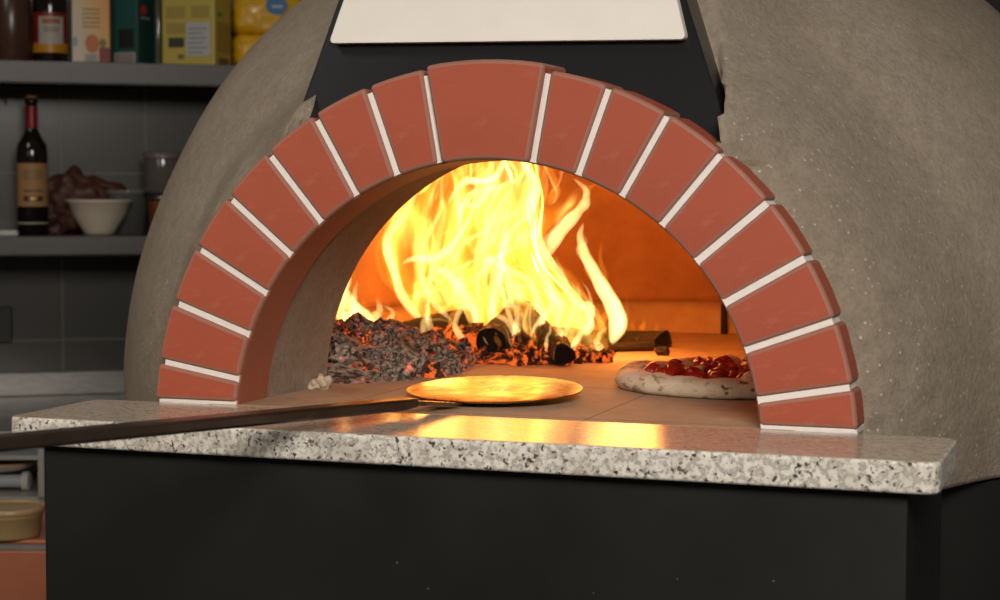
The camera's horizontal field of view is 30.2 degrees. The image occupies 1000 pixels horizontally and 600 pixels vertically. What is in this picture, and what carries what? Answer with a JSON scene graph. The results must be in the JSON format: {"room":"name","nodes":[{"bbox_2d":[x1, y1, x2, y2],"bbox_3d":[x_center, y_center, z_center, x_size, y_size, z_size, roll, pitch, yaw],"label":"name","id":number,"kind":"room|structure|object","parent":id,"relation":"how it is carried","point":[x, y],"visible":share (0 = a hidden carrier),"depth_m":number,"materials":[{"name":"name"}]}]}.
{"room":"commercial kitchen","nodes":[
{"label":"commercial kitchen","id":0,"kind":"room"},
{"bbox_2d":[0,0,999,372],"bbox_3d":[1.230,-0.790,5.151,9.600,4.000,0.121,-1,4,-17],"label":"wall","id":1,"kind":"structure","parent":0,"point":[70,312],"depth_m":4.44,"materials":[{"name":"grey tile"}]},
{"bbox_2d":[0,306,11,342],"bbox_3d":[-1.204,0.059,4.385,0.093,0.087,0.018,-1,4,-17],"label":"wall socket","id":2,"kind":"object","parent":1,"relation":"attached to","point":[5,311],"visible":1,"depth_m":4.39,"materials":[{"name":"black plastic"}]},
{"bbox_2d":[0,233,147,271],"bbox_3d":[-1.107,-0.105,4.276,1.453,0.090,0.254,-1,4,-17],"label":"wall shelf","id":3,"kind":"object","parent":1,"relation":"attached to","point":[66,243],"visible":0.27,"depth_m":4.19,"materials":[{"name":"metal"}]},
{"bbox_2d":[0,229,17,235],"bbox_3d":[-1.143,-0.154,4.233,0.071,0.011,0.120,-1,4,-17],"label":"metal tray","id":4,"kind":"object","parent":3,"relation":"on","point":[15,232],"visible":1,"depth_m":4.18,"materials":[{"name":"metal"}]},
{"bbox_2d":[16,95,48,234],"bbox_3d":[-1.078,-0.310,4.263,0.070,0.321,0.073,-1,4,-17],"label":"wine bottle","id":5,"kind":"object","parent":3,"relation":"on","point":[31,152],"visible":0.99,"depth_m":4.24,"materials":[{"name":"black glass"}]},
{"bbox_2d":[23,170,41,178],"bbox_3d":[-1.069,-0.287,4.233,0.042,0.022,0.006,-1,4,-17],"label":"print","id":6,"kind":"object","parent":5,"relation":"on","point":[27,174],"depth_m":4.23},
{"bbox_2d":[24,190,41,191],"bbox_3d":[-1.069,-0.250,4.235,0.042,0.004,0.006,-1,4,-17],"label":"print","id":7,"kind":"object","parent":5,"relation":"on","point":[24,190],"depth_m":4.23},
{"bbox_2d":[24,196,42,200],"bbox_3d":[-1.069,-0.232,4.236,0.042,0.012,0.006,-1,4,-17],"label":"print","id":8,"kind":"object","parent":5,"relation":"on","point":[26,198],"depth_m":4.23},
{"bbox_2d":[48,165,126,233],"bbox_3d":[-0.992,-0.228,4.391,0.245,0.185,0.094,-1,4,-17],"label":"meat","id":9,"kind":"object","parent":3,"relation":"on","point":[72,184],"visible":0.44,"depth_m":4.35,"materials":[{"name":"brown food"}]},
{"bbox_2d":[65,199,132,234],"bbox_3d":[-0.933,-0.193,4.305,0.154,0.082,0.154,-1,4,-17],"label":"bowl","id":10,"kind":"object","parent":3,"relation":"on","point":[94,217],"visible":1,"depth_m":4.26,"materials":[{"name":"beige ceramic"}]},
{"bbox_2d":[106,190,150,233],"bbox_3d":[-0.889,-0.211,4.422,0.114,0.104,0.114,-1,4,-17],"label":"plastic tub","id":11,"kind":"object","parent":3,"relation":"on","point":[135,220],"visible":0.76,"depth_m":4.38,"materials":[{"name":"grey plastic"}]},
{"bbox_2d":[147,194,161,225],"bbox_3d":[-0.789,-0.203,4.370,0.087,0.096,0.087,-1,4,-17],"label":"jar","id":12,"kind":"object","parent":3,"relation":"on","point":[153,200],"visible":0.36,"depth_m":4.33,"materials":[{"name":"glass"}]},
{"bbox_2d":[143,152,180,192],"bbox_3d":[-0.795,-0.300,4.362,0.092,0.097,0.092,-1,4,-17],"label":"glass jar","id":13,"kind":"object","parent":12,"relation":"on","point":[158,166],"visible":0.77,"depth_m":4.32,"materials":[{"name":"glass"}]},
{"bbox_2d":[0,60,235,104],"bbox_3d":[-1.106,-0.497,4.252,1.453,0.090,0.254,-1,4,-17],"label":"wall shelf","id":14,"kind":"object","parent":1,"relation":"attached to","point":[11,71],"visible":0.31,"depth_m":4.19,"materials":[{"name":"metal"}]},
{"bbox_2d":[0,0,31,60],"bbox_3d":[-1.123,-0.628,4.252,0.091,0.170,0.091,-1,4,-17],"label":"glass jar","id":15,"kind":"object","parent":14,"relation":"on","point":[15,15],"visible":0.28,"depth_m":4.21,"materials":[{"name":"brown glass"}]},
{"bbox_2d":[32,0,67,60],"bbox_3d":[-1.040,-0.644,4.275,0.079,0.200,0.082,-1,4,-17],"label":"glass jar","id":16,"kind":"object","parent":14,"relation":"on","point":[49,17],"visible":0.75,"depth_m":4.24,"materials":[{"name":"glass"}]},
{"bbox_2d":[70,0,109,61],"bbox_3d":[-0.952,-0.665,4.290,0.086,0.240,0.073,-1,4,-17],"label":"carton","id":17,"kind":"object","parent":14,"relation":"on","point":[89,19],"visible":0.84,"depth_m":4.26,"materials":[{"name":"beige cardboard"}]},
{"bbox_2d":[85,34,98,52],"bbox_3d":[-0.940,-0.591,4.262,0.032,0.042,0.001,-1,4,-17],"label":"picture","id":18,"kind":"object","parent":17,"relation":"on","point":[91,40],"depth_m":4.26},
{"bbox_2d":[99,39,105,46],"bbox_3d":[-0.917,-0.593,4.269,0.016,0.020,0.001,-1,4,-17],"label":"picture","id":19,"kind":"object","parent":17,"relation":"on","point":[102,42],"depth_m":4.27,"materials":[{"name":"green paper"}]},
{"bbox_2d":[112,0,154,62],"bbox_3d":[-0.856,-0.661,4.320,0.072,0.230,0.072,2,4,23],"label":"carton","id":20,"kind":"object","parent":14,"relation":"on","point":[133,20],"visible":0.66,"depth_m":4.29,"materials":[{"name":"teal cardboard"}]},
{"bbox_2d":[118,28,133,47],"bbox_3d":[-0.868,-0.607,4.290,0.042,0.045,0.001,2,4,23],"label":"picture","id":21,"kind":"object","parent":20,"relation":"on","point":[125,36],"depth_m":4.29},
{"bbox_2d":[155,0,162,62],"bbox_3d":[-0.813,-0.660,4.397,0.036,0.220,0.036,-1,4,-17],"label":"glass bottle","id":22,"kind":"object","parent":14,"relation":"on","point":[158,3],"visible":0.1,"depth_m":4.38,"materials":[{"name":"glass"}]},
{"bbox_2d":[162,0,230,64],"bbox_3d":[-0.712,-0.662,4.343,0.131,0.230,0.107,1,4,13],"label":"carton","id":23,"kind":"object","parent":14,"relation":"on","point":[193,31],"visible":0.82,"depth_m":4.30,"materials":[{"name":"yellow cardboard"}]},
{"bbox_2d":[231,0,300,64],"bbox_3d":[-0.553,-0.634,4.402,0.168,0.169,0.118,-1,4,-17],"label":"pack","id":24,"kind":"object","parent":14,"relation":"on","point":[250,19],"visible":0.51,"depth_m":4.34,"materials":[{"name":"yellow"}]},
{"bbox_3d":[0.712,1.241,2.664,9.000,0.100,9.000,1,4,19],"label":"floor","id":25,"kind":"structure","parent":0,"visible":0},
{"bbox_2d":[0,448,44,502],"bbox_3d":[-0.995,0.695,3.791,0.204,0.844,0.301,0,3,0],"label":"base cabinet","id":26,"kind":"object","parent":25,"relation":"on","point":[37,470],"visible":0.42,"depth_m":3.62,"materials":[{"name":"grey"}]},
{"bbox_2d":[0,472,31,490],"bbox_3d":[-1.020,0.361,3.693,0.164,0.038,0.038,0,3,0],"label":"roll","id":27,"kind":"object","parent":26,"relation":"in","point":[23,481],"visible":1,"depth_m":3.68,"materials":[{"name":"plastic"}]},
{"bbox_2d":[0,460,37,471],"bbox_3d":[-0.993,0.330,3.704,0.137,0.020,0.137,0,3,0],"label":"plate","id":28,"kind":"object","parent":27,"relation":"on","point":[5,465],"visible":0.63,"depth_m":3.68,"materials":[{"name":"beige ceramic"}]},
{"bbox_2d":[0,511,45,599],"bbox_3d":[-0.849,0.768,3.292,0.255,0.758,0.364,0,3,0],"label":"storage bin","id":29,"kind":"object","parent":25,"relation":"on","point":[22,562],"visible":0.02,"depth_m":3.09,"materials":[{"name":"plastic"}]},
{"bbox_2d":[0,499,44,540],"bbox_3d":[-0.828,0.372,3.123,0.118,0.052,0.118,0,3,0],"label":"tub","id":30,"kind":"object","parent":29,"relation":"on","point":[20,519],"visible":0.99,"depth_m":3.09,"materials":[{"name":"ceramic"}]},
{"bbox_2d":[0,369,123,433],"bbox_3d":[-0.900,0.641,4.178,1.483,0.906,0.660,-1,4,-17],"label":"countertop","id":31,"kind":"structure","parent":25,"relation":"on","point":[20,392],"depth_m":4.41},
{"bbox_2d":[45,446,999,599],"bbox_3d":[0.165,0.652,2.670,1.464,1.070,1.644,1,4,19],"label":"stand","id":32,"kind":"object","parent":25,"relation":"on","point":[120,524],"visible":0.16,"depth_m":1.86,"materials":[{"name":"black metal"}]},
{"bbox_2d":[12,399,955,494],"bbox_3d":[-0.038,0.146,1.915,0.981,0.030,0.181,1,4,19],"label":"granite ledge","id":33,"kind":"object","parent":32,"relation":"on","point":[761,457],"visible":0.84,"depth_m":1.82,"materials":[{"name":"grey stone"}]},
{"bbox_2d":[124,0,999,489],"bbox_3d":[0.194,-0.223,2.694,1.471,0.774,1.492,1,4,19],"label":"oven","id":34,"kind":"object","parent":32,"relation":"on","point":[805,191],"visible":0.98,"depth_m":2.09,"materials":[{"name":"concrete"}]},
{"bbox_2d":[0,376,582,451],"bbox_3d":[-0.295,0.113,1.644,0.207,0.058,1.414,2,4,29],"label":"peel","id":35,"kind":"object","parent":34,"relation":"on","point":[471,389],"visible":1,"depth_m":1.87,"materials":[{"name":"metal"}]},
{"bbox_2d":[308,373,331,388],"bbox_3d":[-0.222,0.102,2.270,0.030,0.027,0.022,1,4,19],"label":"chip","id":36,"kind":"object","parent":34,"relation":"on","point":[321,382],"visible":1,"depth_m":2.26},
{"bbox_2d":[327,329,474,383],"bbox_3d":[-0.207,0.065,2.535,0.339,0.060,0.430,1,4,19],"label":"bed","id":37,"kind":"object","parent":34,"relation":"on","point":[349,372],"visible":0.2,"depth_m":2.39,"materials":[{"name":"grey wood"}]},
{"bbox_2d":[330,330,347,343],"bbox_3d":[-0.212,0.055,2.442,0.026,0.030,0.023,1,4,16],"label":"lump","id":38,"kind":"object","parent":37,"relation":"on","point":[338,337],"visible":0.51,"depth_m":2.44,"materials":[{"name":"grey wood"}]},
{"bbox_2d":[337,322,343,329],"bbox_3d":[-0.218,0.038,2.555,0.010,0.014,0.010,3,4,34],"label":"lump","id":39,"kind":"object","parent":37,"relation":"on","point":[340,326],"visible":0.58,"depth_m":2.55,"materials":[{"name":"brown wood"}]},
{"bbox_2d":[329,341,362,363],"bbox_3d":[-0.201,0.073,2.399,0.045,0.041,0.029,0,3,-8],"label":"lump","id":40,"kind":"object","parent":37,"relation":"on","point":[339,354],"visible":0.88,"depth_m":2.39,"materials":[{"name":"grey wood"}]},
{"bbox_2d":[348,330,355,336],"bbox_3d":[-0.199,0.046,2.480,0.008,0.013,0.014,3,4,37],"label":"lump","id":41,"kind":"object","parent":37,"relation":"on","point":[351,333],"visible":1,"depth_m":2.48,"materials":[{"name":"black wood"}]},
{"bbox_2d":[343,312,373,331],"bbox_3d":[-0.190,0.037,2.510,0.044,0.042,0.025,-1,4,-13],"label":"lump","id":42,"kind":"object","parent":37,"relation":"on","point":[356,319],"visible":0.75,"depth_m":2.50,"materials":[{"name":"brown wood"}]},
{"bbox_2d":[355,325,363,337],"bbox_3d":[-0.189,0.044,2.490,0.012,0.022,0.019,1,3,8],"label":"lump","id":43,"kind":"object","parent":37,"relation":"on","point":[359,332],"visible":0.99,"depth_m":2.48,"materials":[{"name":"brown wood"}]},
{"bbox_2d":[360,337,367,345],"bbox_3d":[-0.179,0.057,2.452,0.011,0.017,0.012,-3,4,-40],"label":"lump","id":44,"kind":"object","parent":37,"relation":"on","point":[364,341],"visible":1,"depth_m":2.45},
{"bbox_2d":[360,362,374,370],"bbox_3d":[-0.172,0.088,2.379,0.024,0.017,0.010,0,3,-7],"label":"lump","id":45,"kind":"object","parent":37,"relation":"on","point":[368,366],"visible":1,"depth_m":2.38,"materials":[{"name":"grey wood"}]},
{"bbox_2d":[366,322,379,333],"bbox_3d":[-0.171,0.041,2.510,0.023,0.021,0.015,-2,4,-37],"label":"lump","id":46,"kind":"object","parent":37,"relation":"on","point":[375,323],"visible":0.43,"depth_m":2.50,"materials":[{"name":"brown wood"}]},
{"bbox_2d":[371,375,379,382],"bbox_3d":[-0.158,0.102,2.348,0.009,0.017,0.010,3,4,37],"label":"lump","id":47,"kind":"object","parent":37,"relation":"on","point":[375,378],"visible":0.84,"depth_m":2.34,"materials":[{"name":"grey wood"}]},
{"bbox_2d":[366,348,386,358],"bbox_3d":[-0.163,0.072,2.422,0.024,0.018,0.023,2,4,30],"label":"lump","id":48,"kind":"object","parent":37,"relation":"on","point":[379,353],"visible":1,"depth_m":2.42,"materials":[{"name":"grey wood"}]},
{"bbox_2d":[367,325,390,345],"bbox_3d":[-0.162,0.051,2.471,0.034,0.036,0.027,-2,4,-34],"label":"lump","id":49,"kind":"object","parent":37,"relation":"on","point":[378,336],"visible":0.83,"depth_m":2.46,"materials":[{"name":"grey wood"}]},
{"bbox_2d":[378,322,386,328],"bbox_3d":[-0.158,0.044,2.517,0.024,0.027,0.028,-2,4,-33],"label":"lump","id":50,"kind":"object","parent":37,"relation":"on","point":[380,324],"visible":0.3,"depth_m":2.52,"materials":[{"name":"brown wood"}]},
{"bbox_2d":[374,317,392,324],"bbox_3d":[-0.162,0.039,2.553,0.028,0.032,0.039,1,3,11],"label":"lump","id":51,"kind":"object","parent":37,"relation":"on","point":[380,319],"visible":0.27,"depth_m":2.54,"materials":[{"name":"brown wood"}]},
{"bbox_2d":[379,362,394,372],"bbox_3d":[-0.146,0.091,2.383,0.021,0.021,0.014,0,3,5],"label":"lump","id":52,"kind":"object","parent":37,"relation":"on","point":[382,366],"visible":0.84,"depth_m":2.38,"materials":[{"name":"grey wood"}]},
{"bbox_2d":[379,340,395,354],"bbox_3d":[-0.150,0.065,2.442,0.032,0.024,0.017,1,4,19],"label":"lump","id":53,"kind":"object","parent":37,"relation":"on","point":[387,345],"visible":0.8,"depth_m":2.44,"materials":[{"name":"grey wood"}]},
{"bbox_2d":[379,366,398,380],"bbox_3d":[-0.142,0.098,2.370,0.024,0.027,0.025,1,4,14],"label":"lump","id":54,"kind":"object","parent":37,"relation":"on","point":[390,373],"visible":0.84,"depth_m":2.36,"materials":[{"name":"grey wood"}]},
{"bbox_2d":[384,352,396,363],"bbox_3d":[-0.141,0.078,2.422,0.016,0.021,0.016,3,4,36],"label":"lump","id":55,"kind":"object","parent":37,"relation":"on","point":[391,358],"visible":0.75,"depth_m":2.42,"materials":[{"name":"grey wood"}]},
{"bbox_2d":[381,324,405,341],"bbox_3d":[-0.149,0.046,2.500,0.047,0.028,0.028,0,3,-10],"label":"lump","id":56,"kind":"object","parent":37,"relation":"on","point":[395,333],"visible":0.62,"depth_m":2.49,"materials":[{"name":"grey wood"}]},
{"bbox_2d":[392,344,412,359],"bbox_3d":[-0.130,0.076,2.435,0.028,0.038,0.021,-2,4,-30],"label":"lump","id":57,"kind":"object","parent":37,"relation":"on","point":[398,351],"visible":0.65,"depth_m":2.43,"materials":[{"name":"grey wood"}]},
{"bbox_2d":[397,323,410,335],"bbox_3d":[-0.134,0.046,2.560,0.027,0.028,0.029,-1,4,-25],"label":"lump","id":58,"kind":"object","parent":37,"relation":"on","point":[402,325],"visible":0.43,"depth_m":2.56,"materials":[{"name":"brown wood"}]},
{"bbox_2d":[395,361,416,380],"bbox_3d":[-0.121,0.096,2.380,0.025,0.034,0.037,3,4,34],"label":"lump","id":59,"kind":"object","parent":37,"relation":"on","point":[407,371],"visible":0.8,"depth_m":2.37,"materials":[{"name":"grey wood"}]},
{"bbox_2d":[394,352,423,374],"bbox_3d":[-0.120,0.084,2.420,0.044,0.032,0.026,3,4,34],"label":"lump","id":60,"kind":"object","parent":37,"relation":"on","point":[406,356],"visible":0.62,"depth_m":2.41,"materials":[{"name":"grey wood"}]},
{"bbox_2d":[407,326,420,338],"bbox_3d":[-0.122,0.051,2.560,0.027,0.031,0.021,-2,4,-32],"label":"lump","id":61,"kind":"object","parent":37,"relation":"on","point":[413,332],"visible":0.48,"depth_m":2.55,"materials":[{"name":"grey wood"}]},
{"bbox_2d":[414,335,436,353],"bbox_3d":[-0.103,0.064,2.510,0.033,0.032,0.034,-2,4,-37],"label":"lump","id":62,"kind":"object","parent":37,"relation":"on","point":[425,342],"visible":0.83,"depth_m":2.50,"materials":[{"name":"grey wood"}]},
{"bbox_2d":[419,348,431,361],"bbox_3d":[-0.100,0.081,2.451,0.019,0.035,0.019,-3,5,-43],"label":"lump","id":63,"kind":"object","parent":37,"relation":"on","point":[423,354],"visible":0.36,"depth_m":2.45,"materials":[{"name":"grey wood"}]},
{"bbox_2d":[420,329,438,336],"bbox_3d":[-0.099,0.061,2.603,0.029,0.040,0.034,3,4,36],"label":"lump","id":64,"kind":"object","parent":37,"relation":"on","point":[427,333],"visible":0.2,"depth_m":2.60,"materials":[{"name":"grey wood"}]},
{"bbox_2d":[421,359,445,377],"bbox_3d":[-0.090,0.095,2.417,0.031,0.037,0.029,-1,4,-24],"label":"lump","id":65,"kind":"object","parent":37,"relation":"on","point":[430,369],"visible":0.78,"depth_m":2.41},
{"bbox_2d":[430,331,449,347],"bbox_3d":[-0.090,0.065,2.584,0.035,0.043,0.038,0,3,-11],"label":"lump","id":66,"kind":"object","parent":37,"relation":"on","point":[433,336],"visible":0.32,"depth_m":2.57,"materials":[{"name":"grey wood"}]},
{"bbox_2d":[436,341,448,349],"bbox_3d":[-0.082,0.070,2.536,0.024,0.030,0.021,-1,4,-18],"label":"lump","id":67,"kind":"object","parent":37,"relation":"on","point":[442,346],"visible":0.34,"depth_m":2.53,"materials":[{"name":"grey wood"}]},
{"bbox_2d":[432,346,453,361],"bbox_3d":[-0.074,0.082,2.492,0.038,0.040,0.028,1,3,7],"label":"lump","id":68,"kind":"object","parent":37,"relation":"on","point":[440,352],"visible":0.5,"depth_m":2.48,"materials":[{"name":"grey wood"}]},
{"bbox_2d":[438,332,450,343],"bbox_3d":[-0.088,0.065,2.627,0.039,0.041,0.027,-1,4,-14],"label":"lump","id":69,"kind":"object","parent":37,"relation":"on","point":[440,333],"visible":0.16,"depth_m":2.62,"materials":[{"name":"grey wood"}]},
{"bbox_2d":[438,357,453,364],"bbox_3d":[-0.074,0.087,2.469,0.026,0.023,0.020,-1,4,-23],"label":"lump","id":70,"kind":"object","parent":37,"relation":"on","point":[440,358],"visible":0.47,"depth_m":2.46,"materials":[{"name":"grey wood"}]},
{"bbox_2d":[441,357,453,374],"bbox_3d":[-0.071,0.093,2.451,0.019,0.034,0.026,0,3,-1],"label":"lump","id":71,"kind":"object","parent":37,"relation":"on","point":[446,365],"visible":0.66,"depth_m":2.44,"materials":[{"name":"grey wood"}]},
{"bbox_2d":[444,353,462,373],"bbox_3d":[-0.065,0.090,2.474,0.029,0.036,0.036,1,4,12],"label":"lump","id":72,"kind":"object","parent":37,"relation":"on","point":[458,364],"visible":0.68,"depth_m":2.47,"materials":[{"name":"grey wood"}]},
{"bbox_2d":[454,337,470,352],"bbox_3d":[-0.055,0.065,2.658,0.025,0.026,0.024,-1,4,-17],"label":"lump","id":73,"kind":"object","parent":37,"relation":"on","point":[461,343],"visible":0.71,"depth_m":2.65,"materials":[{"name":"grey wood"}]},
{"bbox_2d":[460,346,476,364],"bbox_3d":[-0.046,0.082,2.581,0.025,0.037,0.029,1,4,15],"label":"lump","id":74,"kind":"object","parent":37,"relation":"on","point":[468,355],"visible":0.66,"depth_m":2.57,"materials":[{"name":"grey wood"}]},
{"bbox_2d":[475,353,481,360],"bbox_3d":[-0.033,0.082,2.613,0.015,0.014,0.011,-2,4,-31],"label":"lump","id":75,"kind":"object","parent":37,"relation":"on","point":[478,358],"visible":0.63,"depth_m":2.61,"materials":[{"name":"brown wood"}]},
{"bbox_2d":[402,306,473,332],"bbox_3d":[-0.097,0.043,2.882,0.112,0.065,0.049,-1,4,-17],"label":"log","id":76,"kind":"object","parent":34,"relation":"on","point":[463,316],"visible":0.42,"depth_m":2.87,"materials":[{"name":"brown wood"}]},
{"bbox_2d":[459,346,589,364],"bbox_3d":[-0.019,0.070,2.715,0.374,0.030,0.251,1,4,19],"label":"bed","id":77,"kind":"object","parent":34,"relation":"on","point":[493,358],"visible":0.16,"depth_m":2.61,"materials":[{"name":"orange wood"}]},
{"bbox_2d":[431,327,444,332],"bbox_3d":[-0.087,0.058,2.736,0.030,0.036,0.022,-2,4,-37],"label":"lump","id":78,"kind":"object","parent":77,"relation":"on","point":[436,329],"visible":0.19,"depth_m":2.73,"materials":[{"name":"orange wood"}]},
{"bbox_2d":[444,322,454,341],"bbox_3d":[-0.076,0.057,2.709,0.029,0.048,0.028,0,3,-6],"label":"lump","id":79,"kind":"object","parent":77,"relation":"on","point":[449,332],"visible":0.42,"depth_m":2.71,"materials":[{"name":"orange wood"}]},
{"bbox_2d":[447,338,459,352],"bbox_3d":[-0.071,0.070,2.650,0.031,0.031,0.027,3,5,42],"label":"lump","id":80,"kind":"object","parent":77,"relation":"on","point":[452,344],"visible":0.3,"depth_m":2.64,"materials":[{"name":"orange"}]},
{"bbox_2d":[452,330,468,340],"bbox_3d":[-0.054,0.055,2.707,0.047,0.024,0.028,-1,4,-24],"label":"lump","id":81,"kind":"object","parent":77,"relation":"on","point":[458,334],"visible":0.42,"depth_m":2.70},
{"bbox_2d":[464,332,476,349],"bbox_3d":[-0.041,0.061,2.667,0.030,0.032,0.023,0,3,1],"label":"lump","id":82,"kind":"object","parent":77,"relation":"on","point":[471,336],"visible":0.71,"depth_m":2.66,"materials":[{"name":"orange wood"}]},
{"bbox_2d":[462,322,483,331],"bbox_3d":[-0.038,0.055,2.718,0.035,0.043,0.023,-1,4,-20],"label":"lump","id":83,"kind":"object","parent":77,"relation":"on","point":[466,328],"visible":0.29,"depth_m":2.72,"materials":[{"name":"orange wood"}]},
{"bbox_2d":[470,323,483,331],"bbox_3d":[-0.033,0.052,2.713,0.035,0.036,0.034,-2,4,-30],"label":"lump","id":84,"kind":"object","parent":77,"relation":"on","point":[480,325],"visible":0.16,"depth_m":2.71,"materials":[{"name":"brown wood"}]},
{"bbox_2d":[479,345,487,357],"bbox_3d":[-0.023,0.074,2.628,0.013,0.021,0.018,0,3,3],"label":"lump","id":85,"kind":"object","parent":77,"relation":"on","point":[483,352],"visible":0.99,"depth_m":2.62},
{"bbox_2d":[476,298,537,351],"bbox_3d":[0.011,0.040,2.756,0.054,0.073,0.248,1,3,10],"label":"log","id":86,"kind":"object","parent":77,"relation":"on","point":[498,332],"visible":0.68,"depth_m":2.68,"materials":[{"name":"brown wood"}]},
{"bbox_2d":[501,341,513,352],"bbox_3d":[0.011,0.070,2.636,0.020,0.023,0.021,0,3,4],"label":"lump","id":87,"kind":"object","parent":77,"relation":"on","point":[509,344],"visible":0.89,"depth_m":2.63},
{"bbox_2d":[506,347,516,356],"bbox_3d":[0.021,0.076,2.620,0.034,0.021,0.023,2,4,23],"label":"lump","id":88,"kind":"object","parent":77,"relation":"on","point":[509,352],"visible":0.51,"depth_m":2.62,"materials":[{"name":"orange wood"}]},
{"bbox_2d":[509,349,527,365],"bbox_3d":[0.026,0.087,2.586,0.025,0.038,0.032,-1,4,-17],"label":"lump","id":89,"kind":"object","parent":77,"relation":"on","point":[520,358],"visible":0.74,"depth_m":2.58,"materials":[{"name":"orange wood"}]},
{"bbox_2d":[512,342,530,360],"bbox_3d":[0.032,0.078,2.615,0.032,0.036,0.029,3,4,35],"label":"lump","id":90,"kind":"object","parent":77,"relation":"on","point":[522,347],"visible":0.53,"depth_m":2.61,"materials":[{"name":"black wood"}]},
{"bbox_2d":[513,329,532,347],"bbox_3d":[0.036,0.062,2.676,0.026,0.041,0.041,2,4,30],"label":"lump","id":91,"kind":"object","parent":77,"relation":"on","point":[522,337],"visible":0.64,"depth_m":2.66,"materials":[{"name":"black wood"}]},
{"bbox_2d":[525,332,535,339],"bbox_3d":[0.045,0.062,2.686,0.027,0.033,0.032,3,4,39],"label":"lump","id":92,"kind":"object","parent":77,"relation":"on","point":[532,335],"visible":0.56,"depth_m":2.68,"materials":[{"name":"orange wood"}]},
{"bbox_2d":[526,348,539,362],"bbox_3d":[0.043,0.083,2.607,0.017,0.032,0.037,-3,4,-38],"label":"lump","id":93,"kind":"object","parent":77,"relation":"on","point":[533,355],"visible":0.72,"depth_m":2.60,"materials":[{"name":"wood"}]},
{"bbox_2d":[539,342,547,354],"bbox_3d":[0.076,0.076,2.626,0.030,0.033,0.041,-2,4,-35],"label":"lump","id":94,"kind":"object","parent":77,"relation":"on","point":[545,345],"visible":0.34,"depth_m":2.62,"materials":[{"name":"orange wood"}]},
{"bbox_2d":[541,348,552,362],"bbox_3d":[0.070,0.081,2.615,0.027,0.031,0.030,0,3,-5],"label":"lump","id":95,"kind":"object","parent":77,"relation":"on","point":[545,355],"visible":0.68,"depth_m":2.60,"materials":[{"name":"wood"}]},
{"bbox_2d":[561,335,572,347],"bbox_3d":[0.089,0.069,2.690,0.029,0.038,0.023,-2,4,-33],"label":"lump","id":96,"kind":"object","parent":77,"relation":"on","point":[562,336],"visible":0.14,"depth_m":2.69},
{"bbox_2d":[572,344,580,356],"bbox_3d":[0.103,0.079,2.636,0.024,0.030,0.027,-2,4,-36],"label":"lump","id":97,"kind":"object","parent":77,"relation":"on","point":[574,348],"visible":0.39,"depth_m":2.63,"materials":[{"name":"orange"}]},
{"bbox_2d":[574,357,582,363],"bbox_3d":[0.110,0.087,2.615,0.013,0.014,0.011,2,4,23],"label":"lump","id":98,"kind":"object","parent":77,"relation":"on","point":[578,358],"visible":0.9,"depth_m":2.61,"materials":[{"name":"black wood"}]},
{"bbox_2d":[577,343,596,350],"bbox_3d":[0.124,0.077,2.698,0.030,0.030,0.030,-1,4,-25],"label":"lump","id":99,"kind":"object","parent":77,"relation":"on","point":[580,346],"visible":0.38,"depth_m":2.69,"materials":[{"name":"orange wood"}]},
{"bbox_2d":[580,349,596,361],"bbox_3d":[0.127,0.082,2.643,0.029,0.026,0.028,2,4,23],"label":"lump","id":100,"kind":"object","parent":77,"relation":"on","point":[589,356],"visible":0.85,"depth_m":2.63,"materials":[{"name":"wood"}]},
{"bbox_2d":[593,347,606,362],"bbox_3d":[0.142,0.083,2.639,0.027,0.033,0.026,-2,4,-37],"label":"lump","id":101,"kind":"object","parent":77,"relation":"on","point":[598,359],"visible":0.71,"depth_m":2.63,"materials":[{"name":"orange wood"}]},
{"bbox_2d":[602,349,615,362],"bbox_3d":[0.149,0.085,2.638,0.028,0.030,0.024,3,4,36],"label":"lump","id":102,"kind":"object","parent":77,"relation":"on","point":[608,358],"visible":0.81,"depth_m":2.63,"materials":[{"name":"orange wood"}]},
{"bbox_2d":[523,310,575,364],"bbox_3d":[0.073,0.053,2.679,0.042,0.067,0.203,-1,4,-13],"label":"log","id":103,"kind":"object","parent":34,"relation":"on","point":[561,353],"visible":0.89,"depth_m":2.64,"materials":[{"name":"brown wood"}]},
{"bbox_2d":[553,326,606,344],"bbox_3d":[0.108,0.057,2.845,0.035,0.046,0.137,4,5,45],"label":"log","id":104,"kind":"object","parent":34,"relation":"on","point":[584,336],"visible":0.45,"depth_m":2.85,"materials":[{"name":"brown wood"}]},
{"bbox_2d":[590,341,654,351],"bbox_3d":[0.184,0.071,2.809,0.101,0.016,0.022,-1,4,-18],"label":"log","id":105,"kind":"object","parent":34,"relation":"on","point":[639,345],"visible":0.74,"depth_m":2.80,"materials":[{"name":"brown wood"}]},
{"bbox_2d":[607,330,671,347],"bbox_3d":[0.216,0.060,2.923,0.040,0.031,0.118,-3,4,-40],"label":"log","id":106,"kind":"object","parent":34,"relation":"on","point":[660,338],"visible":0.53,"depth_m":2.90,"materials":[{"name":"brown wood"}]},
{"bbox_2d":[655,346,669,355],"bbox_3d":[0.240,0.077,2.743,0.022,0.018,0.014,1,4,19],"label":"charcoal piece","id":107,"kind":"object","parent":34,"relation":"on","point":[660,351],"visible":0.98,"depth_m":2.74,"materials":[{"name":"brown wood"}]},
{"bbox_2d":[615,353,755,398],"bbox_3d":[0.290,0.091,2.306,0.295,0.033,0.298,1,4,19],"label":"pizza","id":108,"kind":"object","parent":34,"relation":"on","point":[728,376],"visible":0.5,"depth_m":2.22,"materials":[{"name":"food"}]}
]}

